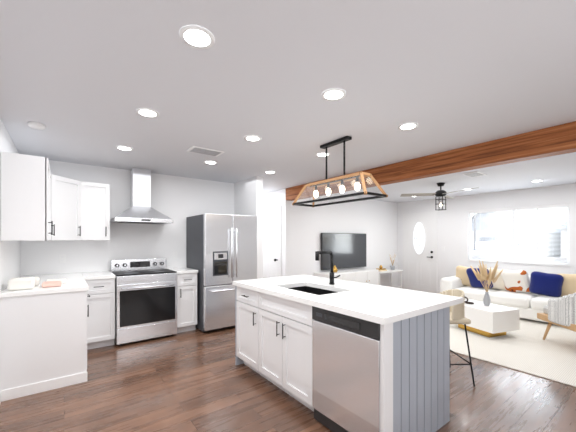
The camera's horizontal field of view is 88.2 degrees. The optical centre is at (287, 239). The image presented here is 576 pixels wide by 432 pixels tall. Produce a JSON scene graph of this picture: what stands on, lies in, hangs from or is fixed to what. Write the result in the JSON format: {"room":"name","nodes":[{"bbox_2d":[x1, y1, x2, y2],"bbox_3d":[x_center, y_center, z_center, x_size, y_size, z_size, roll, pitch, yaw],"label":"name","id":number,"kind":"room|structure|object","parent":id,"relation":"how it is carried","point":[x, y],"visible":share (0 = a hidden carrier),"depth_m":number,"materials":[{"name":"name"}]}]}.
{"room":"kitchen","nodes":[
{"label":"kitchen","id":0,"kind":"room"},
{"bbox_2d":[0,119,19,292],"bbox_3d":[-2.084,0.160,1.935,0.120,2.420,9.040,0,0,-37],"label":"wall","id":1,"kind":"structure","parent":0,"point":[9,260],"depth_m":2.83,"materials":[{"name":"white paint"}]},
{"bbox_2d":[1,152,52,240],"bbox_3d":[-2.787,-0.380,3.245,0.330,0.770,1.457,0,0,-37],"label":"upper cabinet","id":2,"kind":"object","parent":1,"relation":"attached to","point":[40,201],"depth_m":2.66,"materials":[{"name":"white wood"}]},
{"bbox_2d":[20,160,233,275],"bbox_3d":[-2.167,0.160,4.703,3.080,2.420,0.120,0,0,-37],"label":"wall","id":3,"kind":"structure","parent":0,"point":[178,199],"depth_m":4.45,"materials":[{"name":"white paint"}]},
{"bbox_2d":[53,175,109,239],"bbox_3d":[-2.665,-0.380,3.863,0.607,0.770,0.617,0,0,-37],"label":"upper cabinet","id":4,"kind":"object","parent":3,"relation":"attached to","point":[81,210],"depth_m":3.85,"materials":[{"name":"white wood"}]},
{"bbox_2d":[110,167,173,223],"bbox_3d":[-2.131,-0.646,4.340,0.750,0.799,0.498,0,0,-37],"label":"range hood","id":5,"kind":"object","parent":3,"relation":"attached to","point":[140,210],"visible":1,"depth_m":4.31,"materials":[{"name":"silver metal"}]},
{"bbox_2d":[234,176,262,278],"bbox_3d":[-0.708,0.160,5.226,0.120,2.420,0.800,0,0,-37],"label":"wall","id":6,"kind":"structure","parent":0,"point":[248,197],"depth_m":4.94,"materials":[{"name":"white paint"}]},
{"bbox_2d":[263,189,281,276],"bbox_3d":[-0.742,0.160,7.066,0.120,2.420,2.220,0,0,-37],"label":"wall","id":7,"kind":"structure","parent":0,"point":[273,198],"depth_m":6.34,"materials":[{"name":"white paint"}]},
{"bbox_2d":[263,205,280,277],"bbox_3d":[-0.438,0.320,6.481,0.095,2.100,0.880,0,0,-37],"label":"hall door","id":8,"kind":"structure","parent":7,"relation":"in","point":[271,241],"depth_m":6.41,"materials":[{"name":"white wood"}]},
{"bbox_2d":[0,327,575,431],"bbox_3d":[1.158,1.430,4.379,8.240,0.120,9.040,0,0,-37],"label":"floor","id":9,"kind":"structure","parent":0,"point":[196,380],"depth_m":2.57,"materials":[{"name":"brown wood"}]},
{"bbox_2d":[0,287,114,401],"bbox_3d":[-2.513,0.930,3.408,0.962,0.880,1.526,0,0,-37],"label":"base cabinet","id":10,"kind":"object","parent":9,"relation":"on","point":[50,337],"depth_m":2.72,"materials":[{"name":"white wood"}]},
{"bbox_2d":[0,271,115,294],"bbox_3d":[-2.511,0.470,3.407,0.964,0.040,1.528,0,0,-37],"label":"countertop","id":11,"kind":"structure","parent":10,"relation":"on","point":[75,281],"depth_m":3.47,"materials":[{"name":"white stone"}]},
{"bbox_2d":[7,277,36,290],"bbox_3d":[-2.444,0.400,2.728,0.180,0.099,0.180,0,0,-37],"label":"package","id":12,"kind":"object","parent":11,"relation":"on","point":[23,283],"depth_m":2.67,"materials":[{"name":"white"}]},
{"bbox_2d":[42,279,62,287],"bbox_3d":[-2.309,0.429,2.906,0.150,0.039,0.180,0,0,-37],"label":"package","id":13,"kind":"object","parent":11,"relation":"on","point":[48,283],"depth_m":2.87,"materials":[{"name":"white"}]},
{"bbox_2d":[111,258,176,345],"bbox_3d":[-2.055,0.828,4.239,0.750,1.085,0.716,0,0,-37],"label":"range oven","id":14,"kind":"object","parent":9,"relation":"on","point":[146,298],"visible":1,"depth_m":4.01,"materials":[{"name":"silver metal"}]},
{"bbox_2d":[177,271,197,332],"bbox_3d":[-1.665,0.930,4.615,0.305,0.880,0.617,0,0,-37],"label":"base cabinet","id":15,"kind":"object","parent":9,"relation":"on","point":[186,284],"depth_m":4.38,"materials":[{"name":"white wood"}]},
{"bbox_2d":[166,267,195,274],"bbox_3d":[-1.660,0.470,4.610,0.312,0.040,0.631,0,0,-37],"label":"countertop","id":16,"kind":"structure","parent":15,"relation":"on","point":[180,270],"depth_m":4.41,"materials":[{"name":"white stone"}]},
{"bbox_2d":[186,213,256,331],"bbox_3d":[-1.076,0.490,4.860,0.880,1.760,0.882,0,0,-37],"label":"refrigerator","id":17,"kind":"object","parent":9,"relation":"on","point":[221,252],"visible":0.88,"depth_m":4.49,"materials":[{"name":"grey metal"}]},
{"bbox_2d":[314,268,378,284],"bbox_3d":[1.382,1.040,6.806,1.700,0.660,0.472,0,0,-37],"label":"tv stand","id":18,"kind":"object","parent":9,"relation":"on","point":[366,275],"visible":0.38,"depth_m":6.73,"materials":[{"name":"white wood"}]},
{"bbox_2d":[232,275,463,431],"bbox_3d":[0.384,0.910,2.787,1.033,0.920,1.930,0,0,-37],"label":"kitchen island","id":19,"kind":"object","parent":9,"relation":"on","point":[343,356],"visible":1,"depth_m":2.12,"materials":[{"name":"white wood"}]},
{"bbox_2d":[315,251,339,284],"bbox_3d":[0.394,0.279,2.923,0.248,0.341,0.141,0,0,-37],"label":"faucet","id":20,"kind":"object","parent":19,"relation":"on","point":[331,275],"visible":1,"depth_m":2.99,"materials":[{"name":"black metal"}]},
{"bbox_2d":[379,269,402,288],"bbox_3d":[2.530,1.080,7.692,1.000,0.580,0.360,0,0,-37],"label":"side table","id":21,"kind":"object","parent":9,"relation":"on","point":[391,271],"visible":0.46,"depth_m":7.83,"materials":[{"name":"white wood"}]},
{"bbox_2d":[376,253,395,271],"bbox_3d":[2.584,0.566,7.739,0.802,0.446,0.189,0,0,-37],"label":"decor","id":22,"kind":"object","parent":21,"relation":"on","point":[381,268],"visible":0.94,"depth_m":7.79,"materials":[{"name":"beige"}]},
{"bbox_2d":[437,289,474,386],"bbox_3d":[1.533,0.934,2.983,0.432,0.868,0.432,0,0,0],"label":"bar stool","id":23,"kind":"object","parent":9,"relation":"on","point":[457,313],"visible":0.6,"depth_m":2.80,"materials":[{"name":"beige fabric"}]},
{"bbox_2d":[440,266,575,321],"bbox_3d":[4.202,0.953,5.458,1.040,0.834,2.340,0,0,-37],"label":"sofa","id":24,"kind":"object","parent":9,"relation":"on","point":[527,295],"visible":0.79,"depth_m":5.23,"materials":[{"name":"white fabric"}]},
{"bbox_2d":[450,318,575,386],"bbox_3d":[3.215,1.364,4.582,3.050,0.010,3.250,0,0,-37],"label":"living room rug","id":25,"kind":"object","parent":9,"relation":"on","point":[526,348],"depth_m":3.72,"materials":[{"name":"beige carpet"}]},
{"bbox_2d":[458,299,519,337],"bbox_3d":[2.878,1.164,4.423,0.520,0.388,0.740,0,0,-19],"label":"coffee table","id":26,"kind":"object","parent":25,"relation":"on","point":[492,320],"visible":0.73,"depth_m":4.14,"materials":[{"name":"white wood"}]},
{"bbox_2d":[470,260,502,305],"bbox_3d":[2.944,0.630,4.405,0.404,0.677,0.464,0,0,-37],"label":"vase","id":27,"kind":"object","parent":26,"relation":"on","point":[484,276],"visible":1,"depth_m":4.35,"materials":[{"name":"grey"}]},
{"bbox_2d":[537,293,575,339],"bbox_3d":[3.737,0.949,3.736,0.938,0.816,0.936,0,0,-37],"label":"accent chair","id":28,"kind":"object","parent":25,"relation":"on","point":[560,311],"visible":1,"depth_m":3.65,"materials":[{"name":"white fabric"}]},
{"bbox_2d":[0,0,575,202],"bbox_3d":[1.158,-1.110,4.379,8.240,0.120,9.040,0,0,-37],"label":"ceiling","id":29,"kind":"structure","parent":0,"point":[82,81],"depth_m":2.00,"materials":[{"name":"white paint"}]},
{"bbox_2d":[28,122,44,129],"bbox_3d":[-2.278,-1.032,2.691,0.124,0.034,0.122,0,0,-37],"label":"smoke detector","id":30,"kind":"object","parent":29,"relation":"attached to","point":[36,125],"visible":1,"depth_m":2.66,"materials":[{"name":"white plastic"}]},
{"bbox_2d":[116,146,132,150],"bbox_3d":[-1.866,-1.046,3.390,0.175,0.006,0.175,0,0,-43],"label":"recessed light","id":31,"kind":"object","parent":29,"relation":"in","point":[124,148],"depth_m":3.39,"materials":[{"name":"white plastic"}]},
{"bbox_2d":[136,108,158,117],"bbox_3d":[-1.156,-1.046,2.447,0.175,0.006,0.175,0,0,-43],"label":"recessed light","id":32,"kind":"object","parent":29,"relation":"in","point":[145,112],"depth_m":2.43,"materials":[{"name":"white plastic"}]},
{"bbox_2d":[179,25,214,48],"bbox_3d":[-0.470,-1.046,1.537,0.175,0.006,0.175,0,0,-43],"label":"recessed light","id":33,"kind":"object","parent":29,"relation":"in","point":[195,36],"depth_m":1.53,"materials":[{"name":"white plastic"}]},
{"bbox_2d":[186,146,223,156],"bbox_3d":[-0.972,-1.043,3.500,0.380,0.013,0.220,0,0,-37],"label":"ceiling vent","id":34,"kind":"object","parent":29,"relation":"in","point":[202,150],"depth_m":3.48,"materials":[{"name":"white metal"}]},
{"bbox_2d":[204,161,216,163],"bbox_3d":[-1.043,-1.046,4.010,0.175,0.006,0.175,0,0,29],"label":"recessed light","id":35,"kind":"object","parent":29,"relation":"in","point":[207,162],"depth_m":4.00,"materials":[{"name":"white plastic"}]},
{"bbox_2d":[244,135,260,141],"bbox_3d":[-0.363,-1.046,3.057,0.175,0.006,0.175,0,0,-43],"label":"recessed light","id":36,"kind":"object","parent":29,"relation":"in","point":[253,138],"depth_m":3.05,"materials":[{"name":"white plastic"}]},
{"bbox_2d":[316,152,329,156],"bbox_3d":[0.426,-1.046,3.639,0.175,0.006,0.175,0,0,-43],"label":"recessed light","id":37,"kind":"object","parent":29,"relation":"in","point":[322,154],"depth_m":3.63,"materials":[{"name":"white"}]},
{"bbox_2d":[321,88,345,100],"bbox_3d":[0.329,-1.046,2.139,0.175,0.006,0.175,0,0,-43],"label":"recessed light","id":38,"kind":"object","parent":29,"relation":"in","point":[335,94],"depth_m":2.13,"materials":[{"name":"white plastic"}]},
{"bbox_2d":[292,136,387,206],"bbox_3d":[0.501,-0.726,3.157,0.349,0.645,1.081,0,0,-37],"label":"pendant light","id":39,"kind":"object","parent":29,"relation":"hanging from","point":[357,176],"visible":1,"depth_m":3.06,"materials":[{"name":"black metal"}]},
{"bbox_2d":[398,122,417,129],"bbox_3d":[1.106,-1.046,2.736,0.175,0.006,0.175,0,0,-43],"label":"recessed light","id":40,"kind":"object","parent":29,"relation":"in","point":[406,126],"depth_m":2.73,"materials":[{"name":"white plastic"}]},
{"bbox_2d":[286,121,575,200],"bbox_3d":[1.958,-0.929,3.517,0.160,0.238,6.456,0,0,-37],"label":"ceiling beam","id":41,"kind":"structure","parent":29,"relation":"attached to","point":[550,141],"depth_m":3.27,"materials":[{"name":"brown wood"}]},
{"bbox_2d":[400,183,478,210],"bbox_3d":[2.926,-0.800,5.486,1.222,0.496,1.256,0,0,-37],"label":"room ceiling fan","id":42,"kind":"object","parent":29,"relation":"hanging from","point":[440,193],"visible":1,"depth_m":5.47,"materials":[{"name":"black metal"}]},
{"bbox_2d":[462,171,486,176],"bbox_3d":[2.963,-1.043,4.725,0.380,0.013,0.220,0,0,-37],"label":"ceiling vent","id":43,"kind":"object","parent":29,"relation":"in","point":[471,174],"depth_m":4.70,"materials":[{"name":"white metal"}]},
{"bbox_2d":[282,188,397,286],"bbox_3d":[1.496,0.160,7.287,3.960,2.420,0.120,0,0,-37],"label":"wall","id":44,"kind":"structure","parent":0,"point":[305,227],"depth_m":6.94,"materials":[{"name":"white paint"}]},
{"bbox_2d":[321,233,365,269],"bbox_3d":[1.344,0.255,7.048,1.530,0.830,0.074,0,0,-37],"label":"flat-screen tv","id":45,"kind":"object","parent":44,"relation":"attached to","point":[348,250],"visible":0.96,"depth_m":6.99,"materials":[{"name":"grey plastic"}]},
{"bbox_2d":[398,183,575,290],"bbox_3d":[5.069,0.160,5.936,0.120,2.420,6.580,0,0,-37],"label":"wall","id":46,"kind":"structure","parent":0,"point":[453,229],"depth_m":6.97,"materials":[{"name":"white paint"}]},
{"bbox_2d":[403,211,436,293],"bbox_3d":[3.473,0.320,7.895,0.067,2.100,0.950,0,0,-37],"label":"front door","id":47,"kind":"structure","parent":46,"relation":"in","point":[420,251],"depth_m":7.88,"materials":[{"name":"white wood"}]},
{"bbox_2d":[468,203,569,265],"bbox_3d":[4.776,-0.100,6.278,0.105,1.180,1.760,0,0,-37],"label":"window","id":48,"kind":"structure","parent":46,"relation":"in","point":[514,228],"depth_m":6.19,"materials":[{"name":"white"}]},
{"label":"outside","id":49,"kind":"structure","parent":0,"visible":0},
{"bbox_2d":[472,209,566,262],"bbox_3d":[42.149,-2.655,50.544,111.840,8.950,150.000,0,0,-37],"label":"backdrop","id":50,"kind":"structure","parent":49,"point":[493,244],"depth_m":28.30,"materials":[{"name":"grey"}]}
]}

